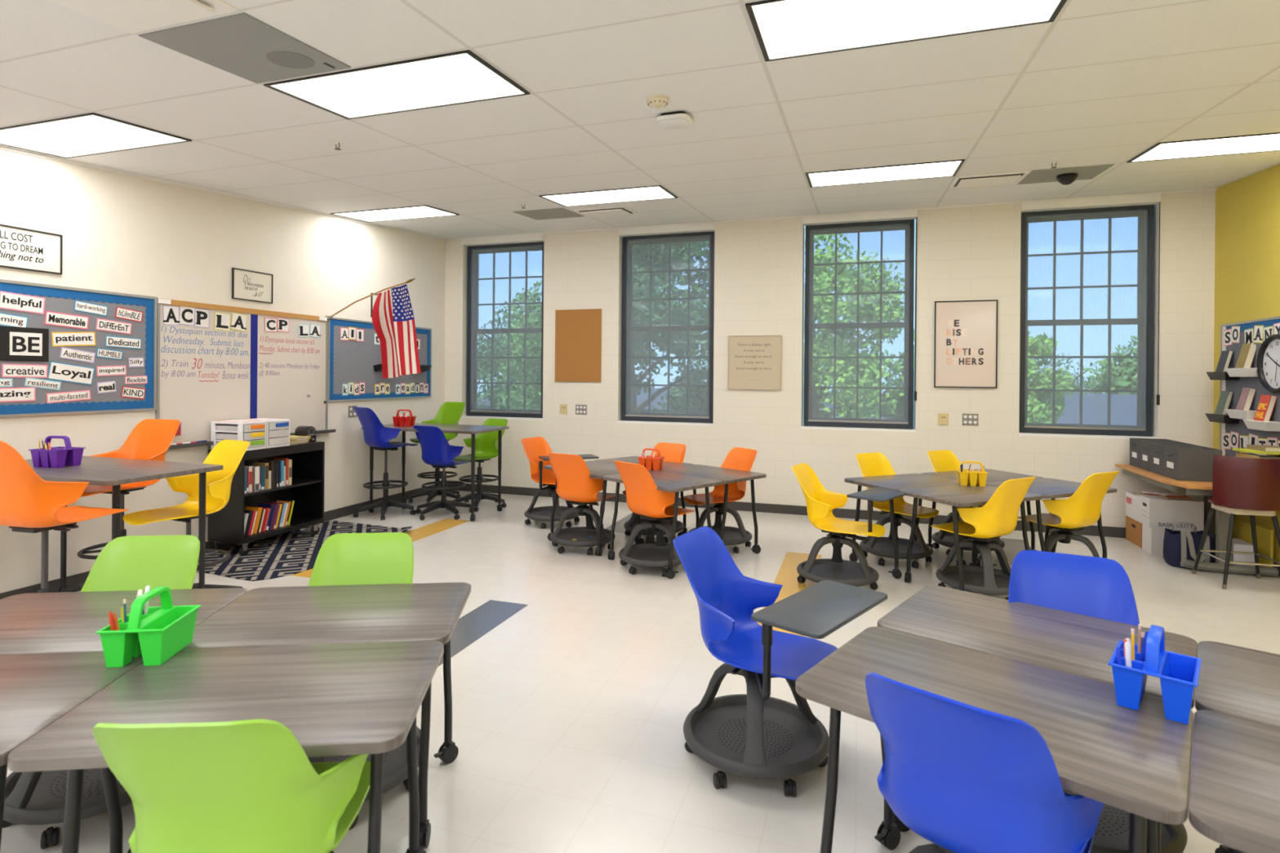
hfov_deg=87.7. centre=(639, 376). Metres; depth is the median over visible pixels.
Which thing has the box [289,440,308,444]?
folder
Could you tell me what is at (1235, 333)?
card
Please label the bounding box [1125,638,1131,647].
marker
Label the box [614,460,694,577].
swivel chair
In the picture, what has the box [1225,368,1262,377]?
ledge
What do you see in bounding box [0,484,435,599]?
baseboard
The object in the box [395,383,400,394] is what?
card
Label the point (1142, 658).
crayon
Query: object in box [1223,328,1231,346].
card
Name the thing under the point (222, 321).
card
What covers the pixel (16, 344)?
poster
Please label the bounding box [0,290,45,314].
card
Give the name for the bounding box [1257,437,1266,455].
card
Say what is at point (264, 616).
table
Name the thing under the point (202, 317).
card
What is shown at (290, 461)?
book
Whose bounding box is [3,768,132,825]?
tray
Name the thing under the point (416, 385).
card
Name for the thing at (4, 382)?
card
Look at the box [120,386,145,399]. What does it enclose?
card
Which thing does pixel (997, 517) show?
swivel chair
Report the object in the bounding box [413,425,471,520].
swivel chair
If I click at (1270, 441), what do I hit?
card
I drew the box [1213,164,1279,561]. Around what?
wall
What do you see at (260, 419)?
paper sheet
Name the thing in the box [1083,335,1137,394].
tree
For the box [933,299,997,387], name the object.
framed poster
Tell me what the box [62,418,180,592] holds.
stool
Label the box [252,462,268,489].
book
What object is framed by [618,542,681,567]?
tray
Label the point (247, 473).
book
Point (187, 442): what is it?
marker
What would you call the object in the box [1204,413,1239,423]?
ledge
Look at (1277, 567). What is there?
baseboard
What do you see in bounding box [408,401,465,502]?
stool
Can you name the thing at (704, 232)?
window
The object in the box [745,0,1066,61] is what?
ceiling light
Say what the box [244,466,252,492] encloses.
book
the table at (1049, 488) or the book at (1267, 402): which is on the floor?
the table at (1049, 488)
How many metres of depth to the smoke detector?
3.64 m
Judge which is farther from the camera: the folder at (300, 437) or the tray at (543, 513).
the tray at (543, 513)
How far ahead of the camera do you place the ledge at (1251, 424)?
5.41 m
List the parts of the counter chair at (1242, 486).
leg, leg, seat, backrest, leg, leg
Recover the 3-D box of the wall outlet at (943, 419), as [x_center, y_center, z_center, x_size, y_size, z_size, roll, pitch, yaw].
[3.254,0.458,7.151,0.105,0.125,0.008,0,0,18]
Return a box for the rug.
[195,520,412,581]
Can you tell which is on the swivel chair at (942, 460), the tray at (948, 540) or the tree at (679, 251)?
the tray at (948, 540)
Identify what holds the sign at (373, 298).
attached to the wall at (122, 233)
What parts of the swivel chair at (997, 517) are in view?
leg, leg, leg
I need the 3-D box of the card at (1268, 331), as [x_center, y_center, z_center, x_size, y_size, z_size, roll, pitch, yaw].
[5.219,-0.342,5.532,0.003,0.155,0.145,0,0,18]
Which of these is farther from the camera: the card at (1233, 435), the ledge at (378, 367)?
the ledge at (378, 367)
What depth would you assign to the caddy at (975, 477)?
5.36 m
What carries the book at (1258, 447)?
on the folder at (1244, 450)
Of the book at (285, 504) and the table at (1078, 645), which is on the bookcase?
the book at (285, 504)
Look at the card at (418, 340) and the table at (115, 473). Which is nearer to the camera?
the table at (115, 473)
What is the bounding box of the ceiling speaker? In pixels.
[138,12,351,83]
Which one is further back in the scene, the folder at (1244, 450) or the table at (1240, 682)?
the folder at (1244, 450)
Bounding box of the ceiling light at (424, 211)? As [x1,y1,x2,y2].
[329,204,459,222]
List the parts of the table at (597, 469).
leg, leg, leg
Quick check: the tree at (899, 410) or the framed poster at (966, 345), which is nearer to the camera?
the framed poster at (966, 345)
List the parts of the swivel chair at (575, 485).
leg, leg, leg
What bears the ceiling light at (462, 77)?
attached to the ceiling
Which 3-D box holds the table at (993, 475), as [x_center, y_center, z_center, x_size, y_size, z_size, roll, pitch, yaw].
[3.045,1.237,5.947,0.868,0.712,0.609,0,0,-23]
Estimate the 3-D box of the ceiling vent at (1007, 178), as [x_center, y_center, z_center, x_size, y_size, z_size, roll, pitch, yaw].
[3.043,-1.719,5.829,0.560,0.056,0.400,0,0,18]
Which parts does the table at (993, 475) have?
leg, leg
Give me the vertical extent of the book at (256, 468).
0.215 m
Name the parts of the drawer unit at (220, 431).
drawer, drawer, drawer, handle, handle, handle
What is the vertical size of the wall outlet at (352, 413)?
0.130 m
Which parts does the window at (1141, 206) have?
sash, sash, sill, blind cord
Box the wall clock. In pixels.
[1256,333,1279,393]
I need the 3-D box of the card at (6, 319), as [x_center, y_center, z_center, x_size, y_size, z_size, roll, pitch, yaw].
[-4.212,-0.382,4.367,0.003,0.120,0.342,0,0,18]
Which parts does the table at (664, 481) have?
leg, leg, leg, leg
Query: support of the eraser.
attached to the whiteboard
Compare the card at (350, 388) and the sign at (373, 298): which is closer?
the card at (350, 388)
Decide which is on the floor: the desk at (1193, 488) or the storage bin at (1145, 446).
the desk at (1193, 488)
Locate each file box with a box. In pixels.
[1125,488,1160,523]
[1125,515,1142,548]
[1139,492,1204,530]
[1142,523,1200,555]
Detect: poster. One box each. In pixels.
[0,325,48,361]
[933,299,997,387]
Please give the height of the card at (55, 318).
0.114 m
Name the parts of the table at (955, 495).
leg, leg, leg, leg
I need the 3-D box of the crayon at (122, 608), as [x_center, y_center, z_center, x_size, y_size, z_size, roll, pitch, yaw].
[-1.547,0.769,2.006,0.028,0.150,0.011,0,0,-14]
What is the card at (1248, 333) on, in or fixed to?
attached to the bulletin board at (1235, 386)
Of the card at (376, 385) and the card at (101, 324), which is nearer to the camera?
the card at (101, 324)
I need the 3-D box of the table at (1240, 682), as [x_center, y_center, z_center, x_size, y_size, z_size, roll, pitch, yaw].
[2.000,1.234,1.720,0.869,0.712,0.609,1,0,41]
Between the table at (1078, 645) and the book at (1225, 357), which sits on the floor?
the table at (1078, 645)
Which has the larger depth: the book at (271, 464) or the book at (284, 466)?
the book at (284, 466)
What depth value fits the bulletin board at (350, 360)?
7.60 m
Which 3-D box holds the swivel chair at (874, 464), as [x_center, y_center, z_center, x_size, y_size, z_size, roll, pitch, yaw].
[2.221,1.140,5.766,0.596,0.893,0.654,0,0,-30]
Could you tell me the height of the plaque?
0.630 m
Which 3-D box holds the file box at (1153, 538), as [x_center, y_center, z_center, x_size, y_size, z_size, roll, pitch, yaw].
[4.825,1.484,6.056,0.365,0.245,0.205,0,0,18]
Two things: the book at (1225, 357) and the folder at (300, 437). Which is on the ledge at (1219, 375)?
the book at (1225, 357)
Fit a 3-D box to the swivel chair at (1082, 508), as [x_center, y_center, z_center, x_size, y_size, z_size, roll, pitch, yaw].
[3.318,1.150,5.210,0.595,0.893,0.654,0,0,-27]
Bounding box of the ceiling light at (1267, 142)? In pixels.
[1126,132,1279,162]
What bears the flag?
attached to the wall at (122, 233)
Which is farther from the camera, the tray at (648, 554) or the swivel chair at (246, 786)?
the tray at (648, 554)
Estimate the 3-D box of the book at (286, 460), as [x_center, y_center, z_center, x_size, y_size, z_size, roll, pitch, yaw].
[-3.335,0.881,6.184,0.151,0.250,0.025,0,0,18]
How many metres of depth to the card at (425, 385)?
8.69 m
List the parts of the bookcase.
panel, panel, panel, shelf, shelf, rail, rail, panel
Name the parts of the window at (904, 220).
sill, sash, sash, blind cord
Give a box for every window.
[462,233,544,420]
[617,222,715,426]
[801,208,917,432]
[1018,193,1161,439]
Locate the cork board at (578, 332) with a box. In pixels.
[555,308,601,382]
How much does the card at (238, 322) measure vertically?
0.170 m
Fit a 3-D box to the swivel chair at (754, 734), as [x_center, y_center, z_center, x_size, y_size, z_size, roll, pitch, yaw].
[0.519,1.130,2.720,0.774,0.893,0.602,1,0,42]
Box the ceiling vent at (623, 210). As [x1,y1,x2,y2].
[574,205,636,217]
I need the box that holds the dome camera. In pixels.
[1056,173,1078,185]
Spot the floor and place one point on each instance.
(569, 714)
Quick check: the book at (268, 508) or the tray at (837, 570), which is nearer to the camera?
the tray at (837, 570)
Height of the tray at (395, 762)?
0.060 m
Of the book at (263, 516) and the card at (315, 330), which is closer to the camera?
the book at (263, 516)
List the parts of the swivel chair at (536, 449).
leg, tablet arm, leg, leg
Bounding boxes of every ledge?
[373,364,382,371]
[419,364,431,372]
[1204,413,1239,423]
[1206,371,1239,380]
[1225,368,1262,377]
[1225,408,1256,419]
[1243,419,1279,431]
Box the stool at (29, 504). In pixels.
[0,440,128,592]
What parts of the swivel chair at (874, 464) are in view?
leg, leg, leg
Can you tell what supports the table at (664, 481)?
on the floor
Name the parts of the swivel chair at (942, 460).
leg, leg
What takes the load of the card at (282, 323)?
attached to the whiteboard
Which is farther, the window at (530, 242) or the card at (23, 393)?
the window at (530, 242)
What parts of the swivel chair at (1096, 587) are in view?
leg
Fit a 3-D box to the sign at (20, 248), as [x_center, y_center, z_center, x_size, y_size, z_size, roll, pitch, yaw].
[-4.239,-0.864,4.298,0.017,0.280,0.890,0,0,18]
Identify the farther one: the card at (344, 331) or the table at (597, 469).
the card at (344, 331)
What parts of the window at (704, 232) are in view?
sill, sash, sash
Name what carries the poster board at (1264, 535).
on the floor
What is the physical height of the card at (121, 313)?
0.109 m
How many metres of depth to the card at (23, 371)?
4.51 m
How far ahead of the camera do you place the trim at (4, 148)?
5.57 m
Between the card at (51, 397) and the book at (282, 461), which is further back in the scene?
the book at (282, 461)
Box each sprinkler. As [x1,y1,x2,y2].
[332,138,342,150]
[1048,159,1058,168]
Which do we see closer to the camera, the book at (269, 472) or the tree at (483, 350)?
the book at (269, 472)
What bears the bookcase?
on the rug
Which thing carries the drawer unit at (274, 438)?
on the bookcase
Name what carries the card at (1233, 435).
attached to the bulletin board at (1235, 386)
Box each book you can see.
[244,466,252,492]
[244,467,247,493]
[244,506,262,533]
[244,509,253,536]
[244,513,248,533]
[246,465,259,491]
[246,467,248,493]
[248,465,261,490]
[248,511,256,535]
[250,511,257,534]
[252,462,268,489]
[252,467,254,492]
[255,465,264,490]
[257,502,274,530]
[257,506,269,532]
[257,509,263,533]
[258,460,274,488]
[258,508,265,533]
[263,459,276,488]
[263,502,276,530]
[263,502,278,529]
[263,508,270,531]
[268,471,271,488]
[269,502,284,528]
[271,459,284,486]
[273,457,288,485]
[273,504,279,528]
[275,462,278,487]
[275,503,282,528]
[276,460,281,487]
[276,500,290,526]
[276,502,286,527]
[277,499,292,525]
[279,502,288,526]
[284,466,285,485]
[287,500,294,525]
[288,459,292,484]
[1214,391,1233,414]
[1215,350,1233,372]
[1235,342,1256,368]
[1235,387,1255,410]
[1246,444,1279,452]
[1253,395,1276,421]
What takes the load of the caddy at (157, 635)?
on the table at (37, 691)
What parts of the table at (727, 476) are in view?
leg, leg, leg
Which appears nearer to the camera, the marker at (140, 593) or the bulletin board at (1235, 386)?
the marker at (140, 593)
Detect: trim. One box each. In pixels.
[0,145,445,239]
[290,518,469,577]
[444,187,1216,240]
[605,512,632,533]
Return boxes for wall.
[0,149,445,593]
[444,191,1215,527]
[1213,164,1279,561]
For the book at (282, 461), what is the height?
0.235 m
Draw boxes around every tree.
[476,304,541,409]
[495,280,542,409]
[631,240,708,412]
[650,351,707,413]
[699,351,707,377]
[803,227,904,424]
[862,328,914,428]
[1026,331,1074,423]
[1028,351,1102,399]
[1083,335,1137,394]
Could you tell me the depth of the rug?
5.75 m
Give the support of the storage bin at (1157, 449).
on the desk at (1193, 488)
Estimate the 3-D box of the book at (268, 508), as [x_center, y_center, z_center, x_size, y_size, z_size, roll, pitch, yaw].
[-3.408,1.281,5.981,0.150,0.198,0.070,0,0,18]
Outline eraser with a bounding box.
[174,422,181,435]
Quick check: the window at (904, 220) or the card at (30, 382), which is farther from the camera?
the window at (904, 220)
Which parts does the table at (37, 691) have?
leg, leg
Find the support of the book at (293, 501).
on the bookcase
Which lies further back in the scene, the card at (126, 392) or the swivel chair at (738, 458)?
the swivel chair at (738, 458)
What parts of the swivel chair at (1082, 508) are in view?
leg, leg, leg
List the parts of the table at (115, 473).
leg, leg, leg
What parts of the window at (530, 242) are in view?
sill, sash, sash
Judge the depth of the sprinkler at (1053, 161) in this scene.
5.18 m
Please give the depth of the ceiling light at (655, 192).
6.32 m
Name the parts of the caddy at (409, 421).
handle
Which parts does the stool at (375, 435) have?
leg, leg, leg, leg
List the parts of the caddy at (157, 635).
handle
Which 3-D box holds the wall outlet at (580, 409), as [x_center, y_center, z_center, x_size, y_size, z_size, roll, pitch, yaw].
[-0.749,0.419,8.469,0.155,0.125,0.008,0,0,18]
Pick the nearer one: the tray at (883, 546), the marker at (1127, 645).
the marker at (1127, 645)
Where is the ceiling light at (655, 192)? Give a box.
[538,185,677,206]
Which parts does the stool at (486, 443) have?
leg, leg, leg, leg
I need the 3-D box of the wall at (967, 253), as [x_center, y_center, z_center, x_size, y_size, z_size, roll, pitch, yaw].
[1.474,-0.222,7.901,8.628,3.700,0.300,0,0,18]
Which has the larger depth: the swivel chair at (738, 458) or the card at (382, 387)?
the card at (382, 387)
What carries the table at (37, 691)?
on the floor
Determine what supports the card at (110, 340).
attached to the bulletin board at (59, 299)
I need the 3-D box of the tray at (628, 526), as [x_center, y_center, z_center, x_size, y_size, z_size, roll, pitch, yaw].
[0.140,1.469,6.527,0.595,0.060,0.595,0,0,18]
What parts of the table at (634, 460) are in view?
leg, leg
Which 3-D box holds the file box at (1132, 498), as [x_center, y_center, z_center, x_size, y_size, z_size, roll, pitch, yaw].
[4.886,1.235,6.357,0.301,0.270,0.395,0,0,18]
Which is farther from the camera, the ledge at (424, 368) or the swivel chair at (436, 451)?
the ledge at (424, 368)
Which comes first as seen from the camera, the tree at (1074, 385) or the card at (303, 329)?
the card at (303, 329)
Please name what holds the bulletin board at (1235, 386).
attached to the wall at (1247, 229)
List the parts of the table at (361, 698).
leg, leg, leg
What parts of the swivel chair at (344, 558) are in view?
leg, leg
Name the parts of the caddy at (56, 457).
handle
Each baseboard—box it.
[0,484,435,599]
[447,483,1125,537]
[1214,534,1279,576]
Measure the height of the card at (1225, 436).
0.157 m
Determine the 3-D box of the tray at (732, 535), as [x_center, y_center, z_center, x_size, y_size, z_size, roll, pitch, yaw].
[0.739,1.474,6.172,0.596,0.060,0.596,0,0,18]
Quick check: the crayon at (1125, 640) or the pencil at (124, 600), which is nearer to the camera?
the crayon at (1125, 640)
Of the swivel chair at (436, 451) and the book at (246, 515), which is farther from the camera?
the swivel chair at (436, 451)
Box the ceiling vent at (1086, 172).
[1017,164,1114,184]
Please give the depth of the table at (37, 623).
2.37 m
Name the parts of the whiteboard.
rail, cork rail, rail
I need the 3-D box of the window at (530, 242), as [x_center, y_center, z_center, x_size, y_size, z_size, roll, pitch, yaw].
[-1.799,-0.644,8.921,1.210,2.418,0.250,0,0,18]
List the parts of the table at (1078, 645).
leg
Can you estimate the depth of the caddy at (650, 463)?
6.10 m
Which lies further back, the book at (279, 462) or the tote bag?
the book at (279, 462)
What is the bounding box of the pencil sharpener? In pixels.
[294,426,315,442]
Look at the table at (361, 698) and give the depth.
1.76 m
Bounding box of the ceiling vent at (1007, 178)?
[949,170,1029,187]
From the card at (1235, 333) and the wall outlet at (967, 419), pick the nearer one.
the card at (1235, 333)
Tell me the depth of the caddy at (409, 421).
7.58 m
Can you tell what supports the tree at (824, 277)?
on the ground
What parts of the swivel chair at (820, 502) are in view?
leg, leg, leg, tablet arm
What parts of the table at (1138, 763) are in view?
leg, leg, leg, leg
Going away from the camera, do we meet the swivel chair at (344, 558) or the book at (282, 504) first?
the swivel chair at (344, 558)
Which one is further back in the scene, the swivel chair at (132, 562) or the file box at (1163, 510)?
the file box at (1163, 510)
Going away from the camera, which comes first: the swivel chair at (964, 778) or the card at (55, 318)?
the swivel chair at (964, 778)
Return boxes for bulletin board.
[0,279,157,417]
[327,317,431,402]
[1218,315,1279,457]
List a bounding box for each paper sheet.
[220,419,257,422]
[244,417,281,420]
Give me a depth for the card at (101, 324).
5.05 m
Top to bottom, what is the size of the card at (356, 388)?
0.130 m
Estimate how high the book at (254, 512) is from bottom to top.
0.210 m
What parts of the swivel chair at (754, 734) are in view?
leg, leg, tablet arm, leg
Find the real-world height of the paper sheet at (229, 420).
0.002 m
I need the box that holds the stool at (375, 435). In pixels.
[352,406,417,519]
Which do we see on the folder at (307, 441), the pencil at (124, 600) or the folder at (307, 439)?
the folder at (307, 439)
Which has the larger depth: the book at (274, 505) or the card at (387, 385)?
the card at (387, 385)
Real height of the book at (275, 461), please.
0.245 m
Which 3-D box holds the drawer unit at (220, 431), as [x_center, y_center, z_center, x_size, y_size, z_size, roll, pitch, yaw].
[-3.507,0.512,5.832,0.371,0.245,0.245,0,0,18]
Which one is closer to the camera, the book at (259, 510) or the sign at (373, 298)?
the book at (259, 510)
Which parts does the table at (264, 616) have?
leg, leg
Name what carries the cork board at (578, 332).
attached to the wall at (967, 253)
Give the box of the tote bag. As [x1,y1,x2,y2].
[1162,521,1215,568]
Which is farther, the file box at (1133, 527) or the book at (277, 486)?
the file box at (1133, 527)
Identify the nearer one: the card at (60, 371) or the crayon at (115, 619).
the crayon at (115, 619)
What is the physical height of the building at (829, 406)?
4.300 m
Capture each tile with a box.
[437,600,527,666]
[757,551,822,636]
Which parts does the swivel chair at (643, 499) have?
leg, leg, leg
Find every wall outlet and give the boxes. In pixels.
[348,405,356,417]
[560,404,567,413]
[575,404,586,414]
[937,413,948,425]
[962,413,978,425]
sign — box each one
[0,223,62,274]
[231,267,273,303]
[370,293,378,317]
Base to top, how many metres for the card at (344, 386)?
0.130 m
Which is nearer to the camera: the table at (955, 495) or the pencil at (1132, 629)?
the pencil at (1132, 629)
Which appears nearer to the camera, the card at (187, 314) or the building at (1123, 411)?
the card at (187, 314)
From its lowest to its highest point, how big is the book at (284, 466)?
0.180 m
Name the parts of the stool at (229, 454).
leg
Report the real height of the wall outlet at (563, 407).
0.125 m
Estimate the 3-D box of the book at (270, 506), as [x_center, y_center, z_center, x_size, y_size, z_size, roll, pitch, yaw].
[-3.397,1.264,6.010,0.151,0.234,0.087,0,0,18]
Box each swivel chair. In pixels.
[2,534,199,849]
[92,719,370,852]
[307,532,420,830]
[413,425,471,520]
[521,436,599,528]
[548,452,615,555]
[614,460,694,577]
[622,442,685,542]
[672,526,888,797]
[683,447,756,553]
[791,462,906,590]
[856,452,938,568]
[865,672,1104,852]
[927,449,1004,559]
[930,476,1035,599]
[1008,550,1187,852]
[1017,471,1119,557]
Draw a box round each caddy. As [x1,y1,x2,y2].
[28,435,85,468]
[95,586,201,667]
[392,409,416,426]
[637,448,665,471]
[955,460,988,486]
[1107,624,1201,724]
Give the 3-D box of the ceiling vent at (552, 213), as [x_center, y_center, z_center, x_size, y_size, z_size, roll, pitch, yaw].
[-0.989,-1.770,7.251,0.580,0.047,0.559,0,0,18]
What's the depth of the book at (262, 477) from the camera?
5.91 m
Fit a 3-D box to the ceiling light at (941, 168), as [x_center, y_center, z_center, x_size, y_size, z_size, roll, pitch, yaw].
[2.023,-1.695,5.584,1.195,0.051,0.585,0,0,18]
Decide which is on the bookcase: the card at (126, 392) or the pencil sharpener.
the pencil sharpener
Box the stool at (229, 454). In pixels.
[123,440,249,589]
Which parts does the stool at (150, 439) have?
leg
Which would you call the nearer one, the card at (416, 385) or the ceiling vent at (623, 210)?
the ceiling vent at (623, 210)
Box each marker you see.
[137,589,142,595]
[142,585,150,613]
[170,442,182,445]
[182,441,195,444]
[1124,641,1132,667]
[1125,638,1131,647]
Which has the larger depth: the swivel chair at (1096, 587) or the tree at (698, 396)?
the tree at (698, 396)
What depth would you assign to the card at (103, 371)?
5.03 m
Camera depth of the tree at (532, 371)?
26.04 m
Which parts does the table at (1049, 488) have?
leg, leg, leg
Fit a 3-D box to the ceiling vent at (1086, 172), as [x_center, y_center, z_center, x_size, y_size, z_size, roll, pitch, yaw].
[3.622,-1.729,5.701,0.580,0.047,0.559,0,0,18]
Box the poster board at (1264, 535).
[1240,520,1273,567]
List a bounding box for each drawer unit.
[210,419,266,450]
[240,417,289,448]
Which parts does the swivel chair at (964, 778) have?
leg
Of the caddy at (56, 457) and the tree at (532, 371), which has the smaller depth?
the caddy at (56, 457)
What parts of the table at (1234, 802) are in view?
leg, leg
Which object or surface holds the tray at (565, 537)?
on the swivel chair at (575, 485)
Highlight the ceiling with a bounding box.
[0,0,1279,239]
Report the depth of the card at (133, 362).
5.20 m
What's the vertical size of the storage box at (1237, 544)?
0.235 m
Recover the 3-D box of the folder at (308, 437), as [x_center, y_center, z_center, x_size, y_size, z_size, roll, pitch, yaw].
[-3.362,0.595,6.358,0.309,0.016,0.252,0,0,18]
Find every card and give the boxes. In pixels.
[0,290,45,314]
[0,312,28,327]
[0,377,13,387]
[0,386,35,402]
[1,363,47,377]
[24,377,61,390]
[44,311,88,329]
[46,360,94,385]
[46,390,90,403]
[51,332,95,346]
[59,346,95,363]
[73,299,107,316]
[95,318,131,334]
[96,347,123,359]
[96,365,126,376]
[97,381,116,393]
[105,335,142,349]
[115,306,142,322]
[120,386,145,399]
[124,375,147,384]
[128,357,144,367]
[162,305,179,325]
[178,306,195,325]
[194,307,209,328]
[213,311,231,331]
[231,311,247,332]
[264,317,276,332]
[277,317,288,332]
[297,324,309,337]
[309,323,320,337]
[340,327,348,340]
[342,383,347,395]
[347,382,354,394]
[348,326,356,340]
[353,383,359,395]
[355,328,364,342]
[359,382,364,393]
[373,333,380,345]
[374,383,379,395]
[379,382,385,393]
[385,383,390,394]
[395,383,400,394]
[400,382,405,393]
[405,383,410,394]
[409,382,414,392]
[414,383,419,393]
[417,338,420,349]
[419,382,423,392]
[423,383,428,393]
[1222,432,1231,449]
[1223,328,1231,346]
[1230,431,1239,448]
[1231,325,1239,342]
[1240,435,1248,453]
[1244,328,1253,343]
[1248,433,1257,444]
[1253,325,1263,342]
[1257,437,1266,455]
[1263,325,1273,342]
[1266,436,1277,446]
[1273,322,1279,334]
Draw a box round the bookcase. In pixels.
[208,441,324,555]
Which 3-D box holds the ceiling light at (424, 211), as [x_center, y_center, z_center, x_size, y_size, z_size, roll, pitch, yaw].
[-2.609,-1.735,7.109,1.195,0.051,0.585,0,0,18]
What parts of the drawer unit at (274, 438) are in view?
drawer, drawer, drawer, handle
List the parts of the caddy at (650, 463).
handle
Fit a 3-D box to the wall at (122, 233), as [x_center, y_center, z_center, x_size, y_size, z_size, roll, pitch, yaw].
[-4.720,-0.266,3.202,0.200,3.700,13.100,0,0,18]
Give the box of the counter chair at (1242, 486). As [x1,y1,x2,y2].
[1191,455,1279,589]
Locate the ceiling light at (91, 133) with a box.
[0,112,191,158]
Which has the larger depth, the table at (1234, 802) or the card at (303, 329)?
the card at (303, 329)
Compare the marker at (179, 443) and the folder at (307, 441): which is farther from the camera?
the folder at (307, 441)
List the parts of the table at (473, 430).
leg, leg, leg, leg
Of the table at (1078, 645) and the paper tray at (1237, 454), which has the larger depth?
the paper tray at (1237, 454)
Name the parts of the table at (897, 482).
leg, leg, leg, leg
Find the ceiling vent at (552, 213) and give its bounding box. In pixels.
[512,207,583,219]
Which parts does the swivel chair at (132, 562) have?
leg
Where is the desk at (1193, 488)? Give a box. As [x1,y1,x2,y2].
[1115,463,1278,576]
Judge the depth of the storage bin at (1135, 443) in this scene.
6.40 m
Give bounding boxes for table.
[0,587,247,852]
[0,651,142,852]
[7,640,444,852]
[25,455,222,592]
[182,582,471,848]
[361,422,509,521]
[544,460,644,555]
[594,456,693,542]
[603,470,721,578]
[657,464,766,553]
[795,626,1193,852]
[844,473,966,578]
[877,585,1197,852]
[897,484,1042,591]
[921,468,1044,566]
[985,478,1117,566]
[1188,710,1279,852]
[1195,640,1279,852]
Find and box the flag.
[325,278,421,378]
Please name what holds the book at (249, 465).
on the bookcase
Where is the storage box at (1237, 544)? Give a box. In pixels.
[1229,538,1255,566]
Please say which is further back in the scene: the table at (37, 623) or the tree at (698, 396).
the tree at (698, 396)
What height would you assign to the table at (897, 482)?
0.712 m
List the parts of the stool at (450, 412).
leg, leg, leg, leg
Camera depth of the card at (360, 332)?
7.54 m
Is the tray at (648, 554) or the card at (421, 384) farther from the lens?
the card at (421, 384)
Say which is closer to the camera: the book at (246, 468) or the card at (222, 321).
the book at (246, 468)
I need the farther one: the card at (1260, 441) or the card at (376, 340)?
the card at (376, 340)
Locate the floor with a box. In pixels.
[0,490,1279,852]
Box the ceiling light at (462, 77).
[263,49,529,119]
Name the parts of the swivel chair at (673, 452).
leg, leg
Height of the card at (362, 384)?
0.130 m
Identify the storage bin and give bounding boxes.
[1129,437,1177,467]
[1139,440,1189,471]
[1151,442,1201,475]
[1163,445,1222,482]
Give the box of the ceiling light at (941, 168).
[805,159,964,187]
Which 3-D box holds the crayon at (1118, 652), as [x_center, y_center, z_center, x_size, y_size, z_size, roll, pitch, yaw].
[1.284,0.797,1.779,0.011,0.140,0.025,0,0,3]
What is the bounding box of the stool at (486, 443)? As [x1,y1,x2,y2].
[453,417,507,511]
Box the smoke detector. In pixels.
[646,94,668,108]
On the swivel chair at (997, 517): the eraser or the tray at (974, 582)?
the tray at (974, 582)
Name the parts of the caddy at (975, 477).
handle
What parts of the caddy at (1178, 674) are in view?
handle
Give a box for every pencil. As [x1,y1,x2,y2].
[123,599,126,622]
[1131,628,1134,660]
[1137,624,1141,653]
[1140,631,1144,653]
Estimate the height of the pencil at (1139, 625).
0.177 m
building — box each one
[476,386,686,413]
[803,391,898,425]
[1045,393,1137,425]
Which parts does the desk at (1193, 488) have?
leg, leg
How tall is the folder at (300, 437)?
0.016 m
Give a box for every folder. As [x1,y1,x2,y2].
[289,435,311,439]
[289,437,310,441]
[289,439,309,443]
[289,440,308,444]
[1231,448,1279,454]
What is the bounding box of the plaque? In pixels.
[728,335,781,390]
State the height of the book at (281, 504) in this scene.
0.218 m
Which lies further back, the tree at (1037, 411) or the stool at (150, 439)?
the tree at (1037, 411)
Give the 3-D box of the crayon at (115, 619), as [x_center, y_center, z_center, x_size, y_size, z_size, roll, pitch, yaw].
[-1.544,0.772,1.974,0.032,0.144,0.011,0,0,-6]
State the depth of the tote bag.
5.57 m
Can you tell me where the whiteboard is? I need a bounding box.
[155,297,335,449]
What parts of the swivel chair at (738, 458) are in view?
leg, leg, leg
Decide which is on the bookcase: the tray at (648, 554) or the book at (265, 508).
the book at (265, 508)
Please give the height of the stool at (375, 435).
1.213 m
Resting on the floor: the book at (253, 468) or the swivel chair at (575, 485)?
the swivel chair at (575, 485)
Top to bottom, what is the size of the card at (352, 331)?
0.144 m
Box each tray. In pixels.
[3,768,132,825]
[168,429,335,449]
[324,726,420,801]
[524,506,579,521]
[550,526,615,546]
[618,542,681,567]
[623,518,684,535]
[683,693,828,778]
[688,525,752,545]
[796,558,879,586]
[859,537,933,559]
[931,531,1004,551]
[935,564,1009,595]
[1062,789,1187,852]
[1235,452,1279,458]
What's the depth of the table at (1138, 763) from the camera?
1.78 m
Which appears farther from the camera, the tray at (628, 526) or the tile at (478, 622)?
the tray at (628, 526)
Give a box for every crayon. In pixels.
[108,611,115,631]
[113,613,119,630]
[120,607,124,622]
[1116,647,1121,665]
[1123,639,1126,657]
[1139,631,1148,662]
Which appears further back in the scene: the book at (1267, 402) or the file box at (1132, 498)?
the file box at (1132, 498)
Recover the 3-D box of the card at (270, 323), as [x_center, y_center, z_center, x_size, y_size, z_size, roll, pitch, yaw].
[-3.544,-0.497,6.395,0.003,0.140,0.145,0,0,18]

